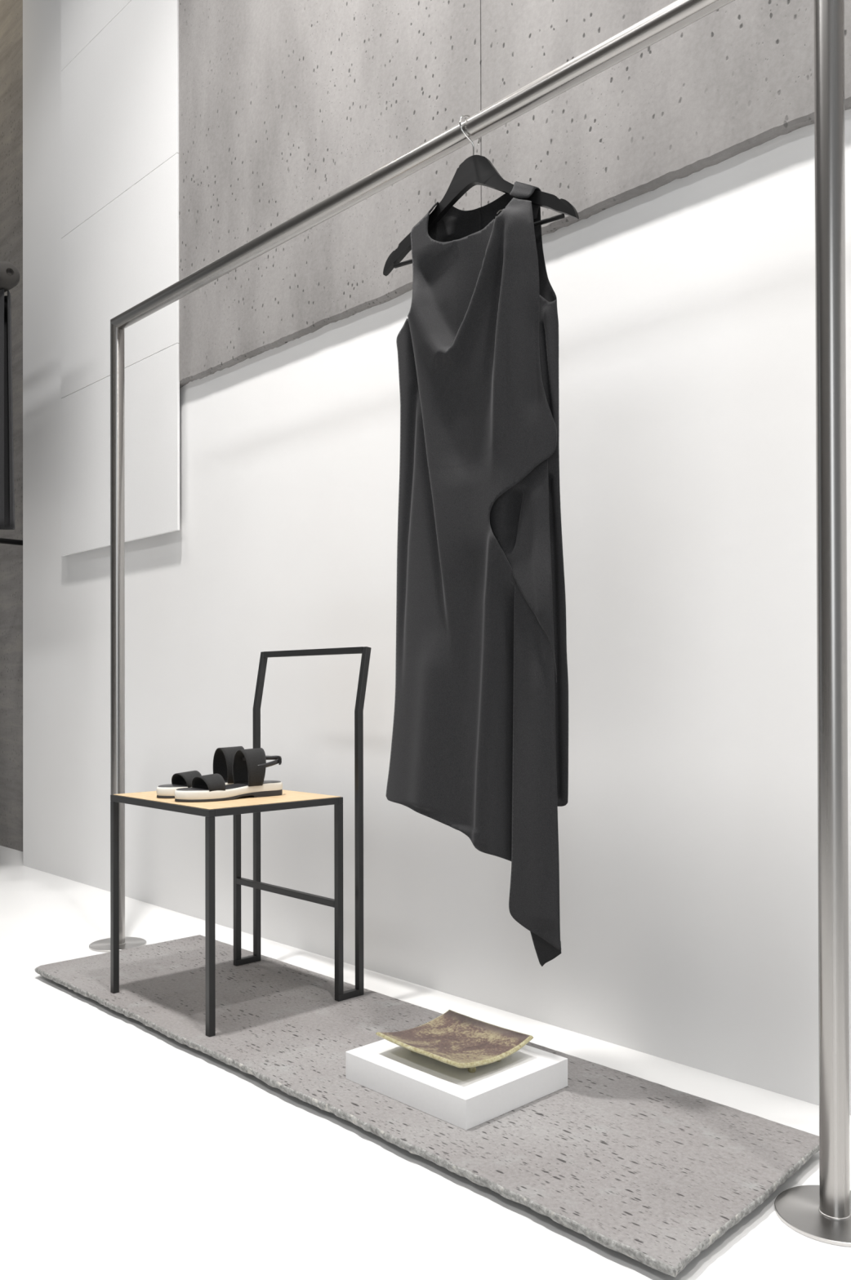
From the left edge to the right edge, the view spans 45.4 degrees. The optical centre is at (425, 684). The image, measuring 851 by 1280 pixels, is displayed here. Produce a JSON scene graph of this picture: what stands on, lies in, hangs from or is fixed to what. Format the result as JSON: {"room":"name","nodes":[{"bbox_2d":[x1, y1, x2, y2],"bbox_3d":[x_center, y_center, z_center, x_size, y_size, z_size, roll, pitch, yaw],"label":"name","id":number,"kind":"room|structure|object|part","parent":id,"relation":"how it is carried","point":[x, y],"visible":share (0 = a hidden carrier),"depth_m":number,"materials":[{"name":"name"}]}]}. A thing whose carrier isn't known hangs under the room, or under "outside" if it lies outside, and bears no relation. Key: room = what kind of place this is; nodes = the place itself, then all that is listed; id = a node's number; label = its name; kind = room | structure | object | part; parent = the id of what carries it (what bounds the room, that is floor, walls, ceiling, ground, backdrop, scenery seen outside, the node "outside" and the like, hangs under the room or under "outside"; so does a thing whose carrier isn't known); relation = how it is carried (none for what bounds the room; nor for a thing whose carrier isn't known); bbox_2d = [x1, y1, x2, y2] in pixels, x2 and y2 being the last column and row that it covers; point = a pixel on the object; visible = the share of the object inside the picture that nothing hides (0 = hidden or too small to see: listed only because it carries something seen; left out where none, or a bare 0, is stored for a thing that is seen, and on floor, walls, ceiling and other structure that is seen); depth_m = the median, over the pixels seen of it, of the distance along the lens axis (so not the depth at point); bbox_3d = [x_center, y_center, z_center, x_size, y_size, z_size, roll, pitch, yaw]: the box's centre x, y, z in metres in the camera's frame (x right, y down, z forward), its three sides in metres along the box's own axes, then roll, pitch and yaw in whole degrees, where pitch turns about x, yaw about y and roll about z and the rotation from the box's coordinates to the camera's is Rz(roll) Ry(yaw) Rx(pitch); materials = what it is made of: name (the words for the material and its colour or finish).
{"room":"clothing store","nodes":[
{"label":"clothing store","id":0,"kind":"room"},
{"bbox_2d":[0,288,14,529],"bbox_3d":[-1.632,-0.893,3.580,0.092,0.770,0.788,0,0,-44],"label":"garment","id":1,"kind":"object","parent":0,"point":[6,454],"visible":1,"depth_m":3.31,"materials":[{"name":"black fabric"}]},
{"bbox_2d":[0,261,19,292],"bbox_3d":[-1.566,-1.375,3.511,0.082,0.182,0.659,0,0,-44],"label":"hanger","id":2,"kind":"object","parent":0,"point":[9,273],"visible":1,"depth_m":3.28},
{"bbox_2d":[0,0,22,851],"bbox_3d":[-3.163,-1.559,5.987,0.175,4.620,5.000,0,0,-44],"label":"wall","id":3,"kind":"structure","parent":0,"point":[11,11],"depth_m":4.44,"materials":[{"name":"concrete"}]},
{"bbox_2d":[0,537,22,545],"bbox_3d":[-1.934,-0.584,3.929,0.900,0.050,0.050,0,0,-44],"label":"bar","id":4,"kind":"object","parent":3,"relation":"attached to","point":[9,541],"visible":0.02,"depth_m":4.15,"materials":[{"name":"black metal"}]},
{"bbox_2d":[0,845,850,1279],"bbox_3d":[-2.718,0.757,1.890,5.700,0.100,11.500,0,0,-44],"label":"floor","id":5,"kind":"structure","parent":0,"point":[129,1150],"depth_m":1.47,"materials":[{"name":"white concrete"}]},
{"bbox_2d":[34,934,818,1277],"bbox_3d":[-0.165,0.688,1.964,0.466,0.026,1.780,0,0,-44],"label":"concrete slab","id":6,"kind":"object","parent":5,"relation":"on","point":[653,1174],"visible":0.84,"depth_m":1.58,"materials":[{"name":"grey stone"}]},
{"bbox_2d":[110,646,370,1036],"bbox_3d":[-0.406,0.298,2.235,0.412,0.759,0.403,0,0,-44],"label":"chair","id":7,"kind":"object","parent":6,"relation":"on","point":[289,799],"visible":0.85,"depth_m":2.21,"materials":[{"name":"black metal"}]},
{"bbox_3d":[-0.683,0.468,2.236,0.014,0.420,0.014,0,0,-44],"label":"leg","id":8,"kind":"part","parent":7,"relation":"part of","materials":[{"name":"black metal"}]},
{"bbox_2d":[155,746,244,798],"bbox_3d":[-0.475,0.190,2.233,0.246,0.103,0.082,0,0,-38],"label":"sandal","id":9,"kind":"object","parent":7,"relation":"on","point":[223,758],"visible":0.29,"depth_m":2.22,"materials":[{"name":"black leather"}]},
{"bbox_3d":[-0.414,0.465,1.956,0.014,0.420,0.014,0,0,-44],"label":"leg","id":10,"kind":"part","parent":7,"relation":"part of","materials":[{"name":"black metal"}]},
{"bbox_3d":[-0.435,0.250,2.207,0.331,0.014,0.403,0,0,-44],"label":"seat frame","id":11,"kind":"part","parent":7,"relation":"part of","materials":[{"name":"black"}]},
{"bbox_2d":[174,747,282,802],"bbox_3d":[-0.413,0.190,2.154,0.246,0.103,0.083,0,0,-38],"label":"sandal","id":12,"kind":"object","parent":7,"relation":"on","point":[249,765],"visible":1,"depth_m":2.15,"materials":[{"name":"black leather"}]},
{"bbox_3d":[-0.455,0.461,2.456,0.014,0.406,0.014,0,0,-44],"label":"leg","id":13,"kind":"part","parent":7,"relation":"part of","materials":[{"name":"black metal"}]},
{"bbox_3d":[-0.264,-0.074,2.373,0.014,0.014,0.375,0,0,-44],"label":"rail","id":14,"kind":"part","parent":7,"relation":"part of","materials":[{"name":"black metal"}]},
{"bbox_3d":[-0.185,0.459,2.175,0.014,0.406,0.014,0,0,-44],"label":"leg","id":15,"kind":"part","parent":7,"relation":"part of","materials":[{"name":"black metal"}]},
{"bbox_2d":[375,1009,533,1072],"bbox_3d":[0.048,0.608,1.714,0.181,0.037,0.203,0,0,-44],"label":"ceramic plate","id":16,"kind":"object","parent":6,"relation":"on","point":[453,1038],"visible":1,"depth_m":1.71,"materials":[{"name":"ceramic"}]},
{"bbox_2d":[345,1039,567,1130],"bbox_3d":[0.051,0.650,1.718,0.246,0.046,0.285,0,0,-44],"label":"plinth","id":17,"kind":"object","parent":6,"relation":"on","point":[459,1097],"visible":0.74,"depth_m":1.64,"materials":[{"name":"white paint"}]},
{"bbox_2d":[88,0,850,1246],"bbox_3d":[-0.151,-0.151,2.046,0.149,1.704,2.124,0,0,-44],"label":"rail","id":18,"kind":"object","parent":5,"relation":"on","point":[821,1212],"visible":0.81,"depth_m":1.32,"materials":[{"name":"silver metal"}]},
{"bbox_3d":[-0.835,-0.148,2.758,0.037,1.700,0.037,0,0,-44],"label":"upright post","id":19,"kind":"part","parent":18,"relation":"part of","materials":[{"name":"silver metal"}]},
{"bbox_2d":[382,114,578,275],"bbox_3d":[0.086,-0.892,1.802,0.402,0.239,0.052,0,0,35],"label":"hanger","id":20,"kind":"object","parent":18,"relation":"hanging from","point":[475,170],"visible":0.83,"depth_m":1.80,"materials":[{"name":"black wood"}]},
{"bbox_2d":[385,181,568,966],"bbox_3d":[0.074,-0.210,1.786,0.380,1.354,0.129,0,0,35],"label":"dress","id":21,"kind":"object","parent":20,"relation":"hanging from","point":[479,744],"visible":1,"depth_m":1.73,"materials":[{"name":"black fabric"}]},
{"bbox_3d":[0.095,-0.332,1.825,0.365,1.111,0.041,0,0,35],"label":"panel","id":22,"kind":"part","parent":21,"relation":"part of","materials":[{"name":"black fabric"}]},
{"bbox_2d":[489,459,556,682],"bbox_3d":[0.165,-0.189,1.694,0.127,0.374,0.035,0,0,43],"label":"drape","id":23,"kind":"object","parent":21,"relation":"hanging from","point":[522,648],"depth_m":1.69,"materials":[{"name":"black fabric"}]},
{"bbox_3d":[0.206,-0.232,1.704,0.070,0.874,0.020,0,0,28],"label":"panel","id":24,"kind":"part","parent":21,"relation":"part of","materials":[{"name":"black fabric"}]},
{"bbox_3d":[0.533,-0.159,1.334,0.037,1.700,0.037,0,0,-44],"label":"upright post","id":25,"kind":"part","parent":18,"relation":"part of","materials":[{"name":"silver metal"}]},
{"bbox_2d":[22,0,850,1115],"bbox_3d":[0.707,-1.592,1.731,0.188,4.620,6.500,0,0,-44],"label":"wall","id":26,"kind":"structure","parent":0,"point":[687,824],"depth_m":2.19,"materials":[{"name":"white paint"}]},
{"bbox_2d":[60,0,179,555],"bbox_3d":[-1.035,-1.934,3.423,0.030,2.929,0.820,0,0,-44],"label":"wall panel","id":27,"kind":"object","parent":26,"relation":"attached to","point":[120,58],"visible":0.96,"depth_m":3.39,"materials":[{"name":"white paint"}]}
]}

